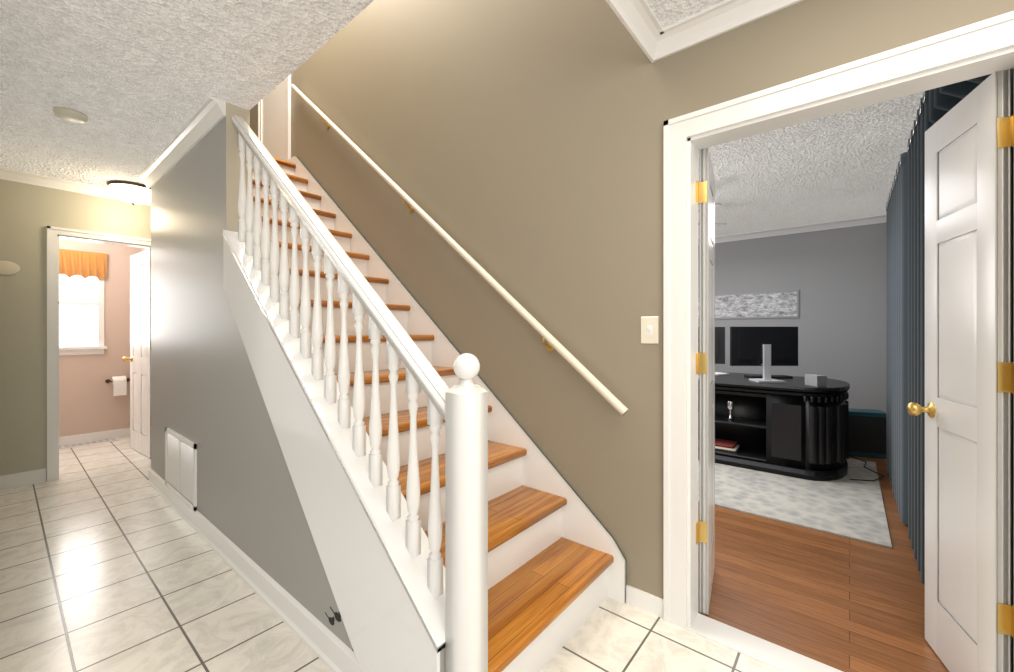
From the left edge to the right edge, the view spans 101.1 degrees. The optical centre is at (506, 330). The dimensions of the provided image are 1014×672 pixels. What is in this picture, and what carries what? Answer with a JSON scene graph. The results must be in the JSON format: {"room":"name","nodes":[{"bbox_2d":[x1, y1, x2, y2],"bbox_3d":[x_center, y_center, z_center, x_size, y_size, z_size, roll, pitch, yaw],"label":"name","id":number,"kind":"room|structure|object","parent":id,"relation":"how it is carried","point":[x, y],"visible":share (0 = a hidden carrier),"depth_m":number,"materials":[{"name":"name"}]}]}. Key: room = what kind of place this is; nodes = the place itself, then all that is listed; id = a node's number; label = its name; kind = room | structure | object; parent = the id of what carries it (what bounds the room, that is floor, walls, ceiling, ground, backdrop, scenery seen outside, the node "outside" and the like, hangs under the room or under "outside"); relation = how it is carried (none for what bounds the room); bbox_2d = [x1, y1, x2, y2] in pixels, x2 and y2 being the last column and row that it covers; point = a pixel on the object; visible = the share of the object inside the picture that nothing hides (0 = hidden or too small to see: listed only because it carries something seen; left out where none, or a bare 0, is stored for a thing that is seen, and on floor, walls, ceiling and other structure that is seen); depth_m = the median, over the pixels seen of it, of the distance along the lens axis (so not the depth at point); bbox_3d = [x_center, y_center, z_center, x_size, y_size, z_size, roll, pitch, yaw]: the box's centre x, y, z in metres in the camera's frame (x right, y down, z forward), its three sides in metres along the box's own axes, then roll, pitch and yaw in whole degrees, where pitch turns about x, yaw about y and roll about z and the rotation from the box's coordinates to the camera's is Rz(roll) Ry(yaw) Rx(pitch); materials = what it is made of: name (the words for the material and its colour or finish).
{"room":"entrance hallway","nodes":[
{"label":"entrance hallway","id":0,"kind":"room"},
{"bbox_2d":[0,179,150,480],"bbox_3d":[-3.905,-0.010,3.337,0.110,2.480,6.200,0,0,39],"label":"wall","id":1,"kind":"structure","parent":0,"point":[29,213],"depth_m":3.35,"materials":[{"name":"beige paint"}]},
{"bbox_2d":[0,261,19,274],"bbox_3d":[-3.901,-0.490,3.244,0.012,0.112,0.151,0,0,39],"label":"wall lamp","id":2,"kind":"object","parent":1,"relation":"attached to","point":[8,268],"visible":1,"depth_m":3.25,"materials":[{"name":"beige glass"}]},
{"bbox_2d":[0,468,45,489],"bbox_3d":[-3.875,1.175,3.275,0.013,0.110,0.342,0,0,39],"label":"baseboard","id":3,"kind":"structure","parent":1,"relation":"attached to","point":[8,481],"depth_m":3.31,"materials":[{"name":"white wood"}]},
{"bbox_2d":[0,167,150,205],"bbox_3d":[-2.976,-1.212,4.321,0.075,0.075,3.100,0,0,39],"label":"crown molding","id":4,"kind":"structure","parent":1,"relation":"attached to","point":[7,174],"depth_m":3.43,"materials":[{"name":"white wood"}]},
{"bbox_2d":[123,249,150,457],"bbox_3d":[-3.685,0.216,4.210,0.663,2.012,0.177,0,0,35],"label":"door","id":5,"kind":"structure","parent":1,"relation":"in","point":[140,352],"depth_m":4.18,"materials":[{"name":"white wood"}]},
{"bbox_2d":[59,238,138,436],"bbox_3d":[-4.530,-0.010,4.821,0.100,2.480,2.700,0,0,39],"label":"wall","id":6,"kind":"structure","parent":0,"point":[89,402],"depth_m":4.72,"materials":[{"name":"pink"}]},
{"bbox_2d":[59,274,106,354],"bbox_3d":[-4.763,-0.280,4.417,0.050,1.080,0.760,0,0,39],"label":"window","id":7,"kind":"structure","parent":6,"relation":"in","point":[81,315],"depth_m":4.57,"materials":[{"name":"white glass"}]},
{"bbox_2d":[59,249,106,279],"bbox_3d":[-4.753,-0.720,4.409,0.075,0.300,0.760,0,0,39],"label":"valance","id":8,"kind":"object","parent":7,"relation":"attached to","point":[84,264],"visible":0.42,"depth_m":4.55,"materials":[{"name":"orange fabric"}]},
{"bbox_2d":[59,428,129,445],"bbox_3d":[-4.816,1.180,4.383,0.013,0.100,1.460,0,0,39],"label":"baseboard","id":9,"kind":"structure","parent":6,"relation":"attached to","point":[125,432],"depth_m":4.64,"materials":[{"name":"white wood"}]},
{"bbox_2d":[105,376,129,395],"bbox_3d":[-4.429,0.623,4.760,0.131,0.215,0.214,0,0,39],"label":"toilet paper holder","id":10,"kind":"object","parent":6,"relation":"attached to","point":[119,384],"visible":0.94,"depth_m":4.72,"materials":[{"name":"white paper"}]},
{"bbox_2d":[151,102,444,671],"bbox_3d":[-1.508,-0.145,2.330,3.512,2.750,0.116,0,0,39],"label":"wall","id":11,"kind":"structure","parent":0,"point":[207,397],"depth_m":2.36,"materials":[{"name":"grey paint"}]},
{"bbox_2d":[165,427,196,510],"bbox_3d":[-2.229,0.920,2.840,0.730,0.420,0.011,0,0,39],"label":"air vent","id":12,"kind":"object","parent":11,"relation":"in","point":[180,467],"visible":1,"depth_m":2.80,"materials":[{"name":"white metal"}]},
{"bbox_2d":[137,96,225,188],"bbox_3d":[-2.271,-1.212,2.833,1.845,0.075,0.075,0,0,39],"label":"crown molding","id":13,"kind":"structure","parent":11,"relation":"attached to","point":[213,110],"depth_m":2.63,"materials":[{"name":"white wood"}]},
{"bbox_2d":[148,469,365,671],"bbox_3d":[-1.668,1.175,2.372,3.210,0.110,0.022,0,0,39],"label":"baseboard","id":14,"kind":"structure","parent":11,"relation":"attached to","point":[326,645],"depth_m":1.87,"materials":[{"name":"white wood"}]},
{"bbox_2d":[223,236,439,671],"bbox_3d":[-0.865,0.354,1.718,1.742,1.752,0.012,0,0,39],"label":"trim","id":15,"kind":"structure","parent":11,"relation":"attached to","point":[385,628],"depth_m":1.51,"materials":[{"name":"white wood"}]},
{"bbox_2d":[325,607,353,651],"bbox_3d":[-0.597,1.068,1.505,0.241,0.100,0.001,0,0,39],"label":"cable","id":16,"kind":"object","parent":11,"relation":"attached to","point":[337,616],"visible":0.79,"depth_m":1.53,"materials":[{"name":"black plastic"}]},
{"bbox_2d":[0,436,781,671],"bbox_3d":[-1.417,1.280,0.646,10.010,0.100,5.200,0,0,39],"label":"floor","id":17,"kind":"structure","parent":0,"point":[111,560],"depth_m":1.87,"materials":[{"name":"white tile"}]},
{"bbox_2d":[59,438,119,448],"bbox_3d":[-4.566,1.225,4.540,0.140,0.010,0.500,0,0,39],"label":"floor vent","id":18,"kind":"object","parent":17,"relation":"in","point":[88,443],"visible":0.94,"depth_m":4.53,"materials":[{"name":"white"}]},
{"bbox_2d":[223,115,626,671],"bbox_3d":[-1.530,-0.221,2.928,4.513,2.901,1.041,0,0,39],"label":"staircase","id":19,"kind":"structure","parent":17,"relation":"on","point":[502,549],"depth_m":1.70,"materials":[{"name":"white wood"}]},
{"bbox_2d":[0,0,922,238],"bbox_3d":[-0.180,-1.385,2.231,10.110,0.270,9.220,0,0,39],"label":"ceiling","id":20,"kind":"structure","parent":0,"point":[138,83],"depth_m":2.25,"materials":[{"name":"white paint"}]},
{"bbox_2d":[53,107,87,123],"bbox_3d":[-2.501,-1.231,2.391,0.140,0.037,0.140,0,0,39],"label":"smoke detector","id":21,"kind":"object","parent":20,"relation":"attached to","point":[70,115],"visible":1,"depth_m":2.36,"materials":[{"name":"beige plastic"}]},
{"bbox_2d":[107,180,150,204],"bbox_3d":[-3.243,-1.169,3.615,0.332,0.160,0.332,0,0,39],"label":"flush-mount light","id":22,"kind":"object","parent":20,"relation":"attached to","point":[132,193],"visible":0.85,"depth_m":3.52,"materials":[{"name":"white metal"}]},
{"bbox_2d":[698,203,726,225],"bbox_3d":[1.444,-1.107,4.019,1.237,0.285,1.244,0,0,39],"label":"ceiling fan","id":23,"kind":"object","parent":20,"relation":"hanging from","point":[717,205],"visible":0.02,"depth_m":3.99,"materials":[{"name":"white"}]},
{"bbox_2d":[249,0,1013,598],"bbox_3d":[0.445,-1.395,2.054,8.920,5.250,0.110,0,0,39],"label":"wall","id":24,"kind":"structure","parent":0,"point":[515,148],"depth_m":2.15,"materials":[{"name":"beige paint"}]},
{"bbox_2d":[258,74,290,160],"bbox_3d":[-2.419,-2.614,4.318,0.750,2.065,0.026,0,0,39],"label":"door","id":25,"kind":"structure","parent":24,"relation":"attached to","point":[274,110],"depth_m":4.27,"materials":[{"name":"white wood"}]},
{"bbox_2d":[291,84,627,415],"bbox_3d":[-0.735,-0.972,2.899,3.310,2.692,0.081,0,0,39],"label":"handrail","id":26,"kind":"object","parent":24,"relation":"attached to","point":[553,343],"depth_m":2.34,"materials":[{"name":"white wood"}]},
{"bbox_2d":[606,0,667,59],"bbox_3d":[0.346,-1.212,1.417,0.075,0.075,0.830,0,0,39],"label":"crown molding","id":27,"kind":"structure","parent":24,"relation":"attached to","point":[654,39],"depth_m":1.65,"materials":[{"name":"white wood"}]},
{"bbox_2d":[626,585,663,607],"bbox_3d":[-0.314,1.175,2.764,2.805,0.110,0.013,0,0,39],"label":"baseboard","id":28,"kind":"structure","parent":24,"relation":"attached to","point":[643,595],"depth_m":1.83,"materials":[{"name":"white wood"}]},
{"bbox_2d":[641,316,658,343],"bbox_3d":[0.623,-0.004,1.827,0.076,0.120,0.015,0,0,39],"label":"switch plate","id":29,"kind":"object","parent":24,"relation":"attached to","point":[649,329],"visible":1,"depth_m":1.82,"materials":[{"name":"beige plastic"}]},
{"bbox_2d":[698,148,714,614],"bbox_3d":[0.950,0.216,1.988,0.047,2.012,0.438,0,0,30],"label":"door","id":30,"kind":"structure","parent":24,"relation":"in","point":[706,365],"depth_m":1.81,"materials":[{"name":"white wood"}]},
{"bbox_2d":[650,0,803,62],"bbox_3d":[2.222,-1.212,0.476,4.170,0.075,0.075,0,0,39],"label":"crown molding","id":31,"kind":"structure","parent":24,"relation":"attached to","point":[725,16],"depth_m":1.63,"materials":[{"name":"white wood"}]},
{"bbox_2d":[686,613,842,671],"bbox_3d":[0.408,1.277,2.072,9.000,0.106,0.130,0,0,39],"label":"sill","id":32,"kind":"structure","parent":24,"relation":"attached to","point":[778,657],"depth_m":1.61,"materials":[{"name":"white stone"}]},
{"bbox_2d":[886,68,1013,671],"bbox_3d":[2.579,0.045,2.608,0.182,2.340,3.405,0,0,39],"label":"curtain","id":33,"kind":"object","parent":24,"relation":"attached to","point":[905,321],"visible":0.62,"depth_m":2.33,"materials":[{"name":"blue fabric"}]},
{"bbox_2d":[907,69,1013,671],"bbox_3d":[1.586,0.216,1.451,0.177,2.012,0.438,0,0,24],"label":"door","id":34,"kind":"structure","parent":24,"relation":"in","point":[966,409],"depth_m":1.39,"materials":[{"name":"white wood"}]},
{"bbox_2d":[698,223,885,411],"bbox_3d":[2.770,-0.010,5.697,3.810,2.480,0.120,0,0,39],"label":"wall","id":35,"kind":"structure","parent":0,"point":[836,278],"depth_m":4.84,"materials":[{"name":"grey paint"}]},
{"bbox_2d":[698,290,798,318],"bbox_3d":[3.007,-0.325,5.410,1.280,0.330,0.022,0,0,39],"label":"picture","id":36,"kind":"object","parent":35,"relation":"attached to","point":[778,304],"visible":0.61,"depth_m":5.27,"materials":[{"name":"grey"}]},
{"bbox_2d":[698,214,885,245],"bbox_3d":[2.669,-1.212,5.652,3.750,0.075,0.075,0,0,39],"label":"crown molding","id":37,"kind":"structure","parent":35,"relation":"attached to","point":[877,219],"depth_m":4.94,"materials":[{"name":"white wood"}]},
{"bbox_2d":[698,455,948,671],"bbox_3d":[1.484,1.270,4.051,3.950,0.120,4.295,0,0,39],"label":"floor","id":38,"kind":"structure","parent":0,"point":[843,604],"depth_m":1.97,"materials":[{"name":"brown wood"}]},
{"bbox_2d":[698,459,891,548],"bbox_3d":[1.855,1.224,3.885,2.435,0.010,1.960,0,0,39],"label":"rug","id":39,"kind":"object","parent":38,"relation":"on","point":[845,506],"visible":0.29,"depth_m":3.02,"materials":[{"name":"grey carpet"}]},
{"bbox_2d":[698,372,849,480],"bbox_3d":[2.262,0.839,4.172,1.803,0.758,0.970,0,0,39],"label":"desk","id":40,"kind":"object","parent":39,"relation":"on","point":[795,426],"visible":0.6,"depth_m":3.55,"materials":[{"name":"black wood"}]},
{"bbox_2d":[698,327,724,377],"bbox_3d":[1.835,0.209,4.168,0.610,0.498,0.190,0,0,29],"label":"monitor","id":41,"kind":"object","parent":40,"relation":"on","point":[719,345],"visible":0.04,"depth_m":4.05,"materials":[{"name":"black"}]},
{"bbox_2d":[730,327,797,382],"bbox_3d":[2.361,0.209,3.804,0.610,0.498,0.190,0,0,0],"label":"monitor","id":42,"kind":"object","parent":40,"relation":"on","point":[766,348],"visible":1,"depth_m":3.80,"materials":[{"name":"black plastic"}]},
{"bbox_2d":[715,372,826,386],"bbox_3d":[2.376,0.413,4.042,1.171,0.090,0.721,0,0,39],"label":"accessories","id":43,"kind":"object","parent":40,"relation":"on","point":[816,380],"visible":0.74,"depth_m":3.52,"materials":[{"name":"white"}]},
{"bbox_2d":[849,408,885,458],"bbox_3d":[3.481,1.010,4.155,0.445,0.440,0.201,0,0,19],"label":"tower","id":44,"kind":"object","parent":38,"relation":"on","point":[867,433],"visible":0.59,"depth_m":4.05,"materials":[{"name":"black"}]}
]}

